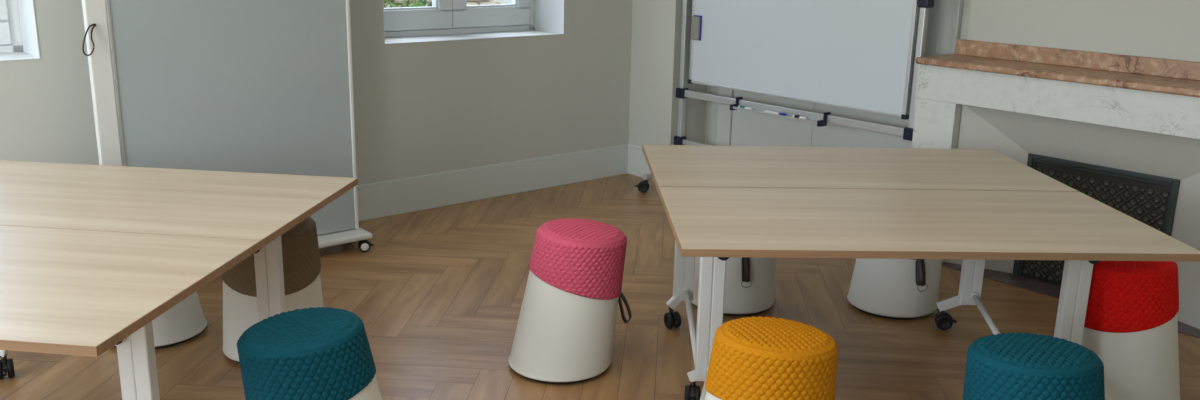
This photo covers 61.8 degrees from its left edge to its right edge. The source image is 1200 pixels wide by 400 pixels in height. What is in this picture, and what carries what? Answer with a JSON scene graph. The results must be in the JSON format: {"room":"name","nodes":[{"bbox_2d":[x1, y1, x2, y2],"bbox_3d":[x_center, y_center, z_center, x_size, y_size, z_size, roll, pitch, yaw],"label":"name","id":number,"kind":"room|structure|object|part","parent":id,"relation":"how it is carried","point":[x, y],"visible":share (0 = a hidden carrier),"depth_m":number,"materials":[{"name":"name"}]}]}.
{"room":"meeting room","nodes":[
{"label":"meeting room","id":0,"kind":"room"},
{"bbox_2d":[0,0,632,184],"bbox_3d":[-2.342,-1.138,4.976,8.100,2.950,0.420,-11,19,-39],"label":"wall","id":1,"kind":"structure","parent":0,"point":[423,108],"depth_m":6.07,"materials":[{"name":"paint"}]},
{"bbox_2d":[0,0,40,60],"bbox_3d":[-3.191,-1.225,4.172,1.319,1.312,0.395,-11,19,-39],"label":"window","id":2,"kind":"structure","parent":1,"relation":"in","point":[18,27],"depth_m":4.75,"materials":[{"name":"white plastic"}]},
{"bbox_3d":[-3.053,-1.296,4.473,0.608,1.221,0.067,-11,19,-39],"label":"sash","id":3,"kind":"part","parent":2,"relation":"part of","materials":[{"name":"white plastic"}]},
{"bbox_3d":[-3.296,-1.258,4.290,1.319,1.312,0.072,-11,19,-39],"label":"frame","id":4,"kind":"part","parent":2,"relation":"part of","materials":[{"name":"white plastic"}]},
{"bbox_2d":[383,0,564,44],"bbox_3d":[-0.850,-1.675,6.133,1.319,1.334,0.395,-11,19,-39],"label":"window","id":5,"kind":"structure","parent":1,"relation":"in","point":[445,20],"depth_m":6.42,"materials":[{"name":"white plastic"}]},
{"bbox_3d":[-1.175,-1.654,6.046,0.608,1.243,0.067,-11,19,-39],"label":"sash","id":6,"kind":"part","parent":5,"relation":"part of","materials":[{"name":"white plastic"}]},
{"bbox_3d":[-0.955,-1.708,6.252,1.319,1.334,0.072,-11,19,-39],"label":"frame","id":7,"kind":"part","parent":5,"relation":"part of","materials":[{"name":"white plastic"}]},
{"bbox_3d":[-0.712,-1.746,6.434,0.608,1.243,0.067,-11,19,-39],"label":"sash","id":8,"kind":"part","parent":5,"relation":"part of","materials":[{"name":"white plastic"}]},
{"bbox_2d":[357,144,627,220],"bbox_3d":[-2.469,0.227,4.947,7.024,0.215,0.017,-11,19,-39],"label":"baseboard","id":9,"kind":"structure","parent":1,"relation":"attached to","point":[422,192],"depth_m":6.39,"materials":[{"name":"white paint"}]},
{"bbox_2d":[0,173,1199,399],"bbox_3d":[-0.026,1.066,2.489,8.544,0.060,7.834,-11,19,-39],"label":"floor","id":10,"kind":"structure","parent":0,"point":[437,294],"depth_m":4.42,"materials":[{"name":"brown wood"}]},
{"bbox_2d":[0,225,261,399],"bbox_3d":[-1.862,0.540,2.765,1.603,0.740,0.835,3,15,6],"label":"folding table","id":11,"kind":"object","parent":10,"relation":"on","point":[63,291],"visible":1,"depth_m":2.64,"materials":[{"name":"brown wood"}]},
{"bbox_2d":[114,292,206,348],"bbox_3d":[-1.888,0.278,4.100,0.484,0.572,0.403,0,15,-5],"label":"stool","id":12,"kind":"object","parent":10,"relation":"on","point":[185,320],"visible":0.04,"depth_m":4.05,"materials":[{"name":"white plastic"}]},
{"bbox_2d":[0,160,357,378],"bbox_3d":[-1.767,0.344,3.526,1.603,0.740,0.885,3,15,6],"label":"folding table","id":13,"kind":"object","parent":10,"relation":"on","point":[163,201],"visible":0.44,"depth_m":3.42,"materials":[{"name":"brown wood"}]},
{"bbox_3d":[-2.300,0.534,3.725,0.203,0.088,0.026,3,15,6],"label":"foot arm","id":14,"kind":"part","parent":13,"relation":"part of","materials":[{"name":"white paint"}]},
{"bbox_2d":[82,0,372,251],"bbox_3d":[-1.746,-0.620,4.751,1.294,1.985,0.260,-11,19,-39],"label":"panel board","id":15,"kind":"object","parent":10,"relation":"on","point":[250,86],"visible":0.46,"depth_m":4.75,"materials":[{"name":"white paint"}]},
{"bbox_2d":[82,23,95,55],"bbox_3d":[-2.181,-0.684,4.282,0.016,0.133,0.092,4,15,12],"label":"loop","id":16,"kind":"object","parent":15,"relation":"hanging from","point":[94,24],"visible":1,"depth_m":4.28,"materials":[{"name":"black plastic"}]},
{"bbox_2d":[221,216,323,362],"bbox_3d":[-1.288,0.333,3.939,0.403,0.571,0.484,-4,16,-19],"label":"stool","id":17,"kind":"object","parent":10,"relation":"on","point":[300,247],"visible":0.39,"depth_m":3.80,"materials":[{"name":"white plastic"}]},
{"bbox_2d":[237,307,381,399],"bbox_3d":[-0.811,0.617,2.893,0.484,0.572,0.403,1,15,-2],"label":"stool","id":18,"kind":"object","parent":10,"relation":"on","point":[319,353],"visible":1,"depth_m":2.73,"materials":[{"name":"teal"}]},
{"bbox_2d":[508,218,631,383],"bbox_3d":[-0.112,0.373,3.887,0.484,0.571,0.403,-1,15,-8],"label":"stool","id":19,"kind":"object","parent":10,"relation":"on","point":[565,332],"visible":1,"depth_m":3.74,"materials":[{"name":"white"}]},
{"bbox_2d":[691,257,775,315],"bbox_3d":[0.620,0.212,4.562,0.403,0.572,0.492,0,15,-5],"label":"stool","id":20,"kind":"object","parent":10,"relation":"on","point":[749,281],"visible":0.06,"depth_m":4.46,"materials":[{"name":"white plastic"}]},
{"bbox_2d":[705,316,838,399],"bbox_3d":[0.475,0.646,2.889,0.403,0.571,0.484,11,18,34],"label":"stool","id":21,"kind":"object","parent":10,"relation":"on","point":[752,358],"visible":1,"depth_m":2.74,"materials":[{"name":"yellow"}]},
{"bbox_2d":[635,0,933,192],"bbox_3d":[1.113,-0.857,5.997,0.694,1.936,1.850,-11,19,-39],"label":"whiteboard","id":22,"kind":"object","parent":10,"relation":"on","point":[858,55],"visible":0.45,"depth_m":5.86,"materials":[{"name":"white ceramic"}]},
{"bbox_3d":[0.562,-1.076,6.626,0.038,1.782,0.036,-11,19,-39],"label":"post","id":23,"kind":"part","parent":22,"relation":"part of","materials":[{"name":"silver metal"}]},
{"bbox_2d":[691,15,701,40],"bbox_3d":[0.625,-1.118,6.505,0.026,0.160,0.074,-11,19,-39],"label":"eraser","id":24,"kind":"object","parent":22,"relation":"attached to","point":[696,26],"visible":1,"depth_m":6.49,"materials":[{"name":"grey fabric"}]},
{"bbox_2d":[738,105,752,109],"bbox_3d":[0.907,-0.576,6.255,0.019,0.019,0.108,-11,19,-39],"label":"marker pen","id":25,"kind":"object","parent":22,"relation":"in","point":[739,106],"visible":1,"depth_m":6.24,"materials":[{"name":"white"}]},
{"bbox_2d":[764,110,785,115],"bbox_3d":[1.064,-0.527,6.078,0.019,0.019,0.160,-11,19,-39],"label":"marker pen","id":26,"kind":"object","parent":22,"relation":"in","point":[767,111],"visible":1,"depth_m":6.07,"materials":[{"name":"white plastic"}]},
{"bbox_2d":[733,100,822,123],"bbox_3d":[1.072,-0.535,6.069,0.060,0.048,0.680,-11,19,-39],"label":"tray","id":27,"kind":"object","parent":22,"relation":"on","point":[758,107],"depth_m":6.07,"materials":[{"name":"silver metal"}]},
{"bbox_2d":[792,115,806,119],"bbox_3d":[1.186,-0.491,5.941,0.023,0.023,0.098,-11,19,-39],"label":"marker pen","id":28,"kind":"object","parent":22,"relation":"in","point":[794,116],"visible":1,"depth_m":5.93,"materials":[{"name":"white plastic"}]},
{"bbox_3d":[1.146,-1.199,5.899,0.016,1.196,1.626,-11,19,-39],"label":"board panel","id":29,"kind":"part","parent":22,"relation":"part of","materials":[{"name":"white plastic"}]},
{"bbox_3d":[1.146,-1.199,5.899,0.026,1.212,1.642,-11,19,-39],"label":"board frame","id":30,"kind":"part","parent":22,"relation":"part of","materials":[{"name":"silver metal"}]},
{"bbox_3d":[1.702,-0.717,5.347,0.038,1.782,0.036,-11,19,-39],"label":"post","id":31,"kind":"part","parent":22,"relation":"part of","materials":[{"name":"silver metal"}]},
{"bbox_2d":[642,145,1078,363],"bbox_3d":[1.002,0.246,4.131,1.605,0.739,1.015,1,15,-2],"label":"folding table","id":32,"kind":"object","parent":10,"relation":"on","point":[669,165],"visible":0.68,"depth_m":4.16,"materials":[{"name":"brown wood"}]},
{"bbox_3d":[0.330,0.433,4.346,0.088,0.084,0.026,-5,16,-23],"label":"foot arm","id":33,"kind":"part","parent":32,"relation":"part of","materials":[{"name":"white paint"}]},
{"bbox_3d":[0.369,0.507,4.011,0.033,0.095,0.695,1,15,0],"label":"foot rod","id":34,"kind":"part","parent":32,"relation":"part of","materials":[{"name":"white paint"}]},
{"bbox_3d":[1.547,0.447,4.383,0.142,0.087,0.026,2,15,3],"label":"foot arm","id":35,"kind":"part","parent":32,"relation":"part of","materials":[{"name":"white paint"}]},
{"bbox_3d":[1.612,0.500,4.144,0.033,0.096,0.467,2,15,3],"label":"foot rod","id":36,"kind":"part","parent":32,"relation":"part of","materials":[{"name":"white paint"}]},
{"bbox_2d":[847,258,942,319],"bbox_3d":[1.372,0.228,4.562,0.403,0.572,0.492,-1,15,-8],"label":"stool","id":37,"kind":"object","parent":10,"relation":"on","point":[898,289],"visible":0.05,"depth_m":4.47,"materials":[{"name":"white plastic"}]},
{"bbox_2d":[658,186,1199,399],"bbox_3d":[1.026,0.422,3.460,1.605,0.740,0.837,1,15,-2],"label":"folding table","id":38,"kind":"object","parent":10,"relation":"on","point":[714,225],"visible":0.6,"depth_m":3.35,"materials":[{"name":"brown wood"}]},
{"bbox_3d":[0.356,0.627,3.602,0.026,0.086,0.103,-9,18,-35],"label":"foot arm","id":39,"kind":"part","parent":38,"relation":"part of","materials":[{"name":"white paint"}]},
{"bbox_3d":[0.344,0.679,3.350,0.033,0.096,0.440,5,15,13],"label":"foot rod","id":40,"kind":"part","parent":38,"relation":"part of","materials":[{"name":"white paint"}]},
{"bbox_3d":[0.422,0.170,3.413,0.048,0.072,0.012,1,15,-2],"label":"release lever","id":41,"kind":"part","parent":38,"relation":"part of","materials":[{"name":"black plastic"}]},
{"bbox_2d":[963,332,1104,399],"bbox_3d":[1.210,0.683,2.808,0.403,0.571,0.484,-3,15,-15],"label":"stool","id":42,"kind":"object","parent":10,"relation":"on","point":[1008,366],"visible":1,"depth_m":2.68,"materials":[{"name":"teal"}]},
{"bbox_2d":[912,39,1199,337],"bbox_3d":[2.346,-0.095,4.733,0.345,1.152,1.842,-11,19,-39],"label":"fireplace","id":43,"kind":"object","parent":10,"relation":"on","point":[1122,132],"visible":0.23,"depth_m":4.73,"materials":[{"name":"white stone"}]},
{"bbox_2d":[915,54,1199,97],"bbox_3d":[2.353,-0.558,4.609,0.336,0.034,1.842,-11,19,-39],"label":"mantel shelf","id":44,"kind":"object","parent":43,"relation":"attached to","point":[1152,83],"depth_m":4.70,"materials":[{"name":"brown stone"}]},
{"bbox_3d":[2.381,0.161,4.841,0.014,0.600,0.632,-11,19,-39],"label":"screen plate","id":45,"kind":"part","parent":43,"relation":"part of","materials":[{"name":"grey metal"}]},
{"bbox_3d":[2.371,0.145,4.828,0.040,0.639,0.704,-11,19,-39],"label":"screen frame","id":46,"kind":"part","parent":43,"relation":"part of","materials":[{"name":"grey metal"}]},
{"bbox_2d":[1081,261,1180,399],"bbox_3d":[1.935,0.462,3.716,0.484,0.571,0.403,-3,15,-15],"label":"stool","id":47,"kind":"object","parent":10,"relation":"on","point":[1131,323],"visible":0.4,"depth_m":3.55,"materials":[{"name":"white"}]},
{"bbox_2d":[629,0,1199,146],"bbox_3d":[2.908,-0.875,4.404,0.740,2.950,7.404,-11,19,-39],"label":"wall","id":48,"kind":"structure","parent":0,"point":[1164,29],"depth_m":5.15,"materials":[{"name":"paint"}]},
{"bbox_2d":[627,144,653,180],"bbox_3d":[0.333,-0.256,7.032,0.016,0.215,0.421,-11,19,-39],"label":"baseboard","id":49,"kind":"structure","parent":48,"relation":"attached to","point":[637,163],"depth_m":7.10,"materials":[{"name":"white paint"}]},
{"bbox_2d":[731,0,940,147],"bbox_3d":[1.394,-0.984,6.114,0.034,2.115,1.470,-11,19,-39],"label":"door","id":50,"kind":"structure","parent":48,"relation":"in","point":[748,128],"depth_m":6.28,"materials":[{"name":"white paint"}]},
{"bbox_2d":[716,0,963,145],"bbox_3d":[1.393,-1.040,6.097,0.040,2.249,1.720,-11,19,-39],"label":"trim","id":51,"kind":"structure","parent":48,"relation":"attached to","point":[950,14],"depth_m":5.51,"materials":[{"name":"white paint"}]},
{"label":"outside","id":52,"kind":"structure","parent":0,"visible":0},
{"bbox_3d":[-10.036,-2.488,17.719,36.000,0.200,28.016,-11,19,-39],"label":"lawn","id":53,"kind":"structure","parent":52,"visible":0},
{"bbox_2d":[384,0,431,7],"bbox_3d":[-2.240,-1.829,9.670,1.913,2.932,1.511,-11,19,-39],"label":"bush","id":54,"kind":"object","parent":53,"relation":"on","point":[421,3],"visible":0.02,"depth_m":9.46,"materials":[{"name":"green plant"}]},
{"bbox_2d":[384,0,500,7],"bbox_3d":[-3.378,-1.617,10.284,5.587,2.152,0.350,-11,19,-39],"label":"wall","id":55,"kind":"structure","parent":53,"relation":"on","point":[469,2],"depth_m":11.58,"materials":[{"name":"stone"}]},
{"bbox_2d":[494,0,510,3],"bbox_3d":[-0.259,-3.802,16.045,4.000,3.600,3.060,-11,19,-39],"label":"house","id":56,"kind":"structure","parent":53,"relation":"on","point":[500,1],"depth_m":14.45,"materials":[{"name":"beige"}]}
]}

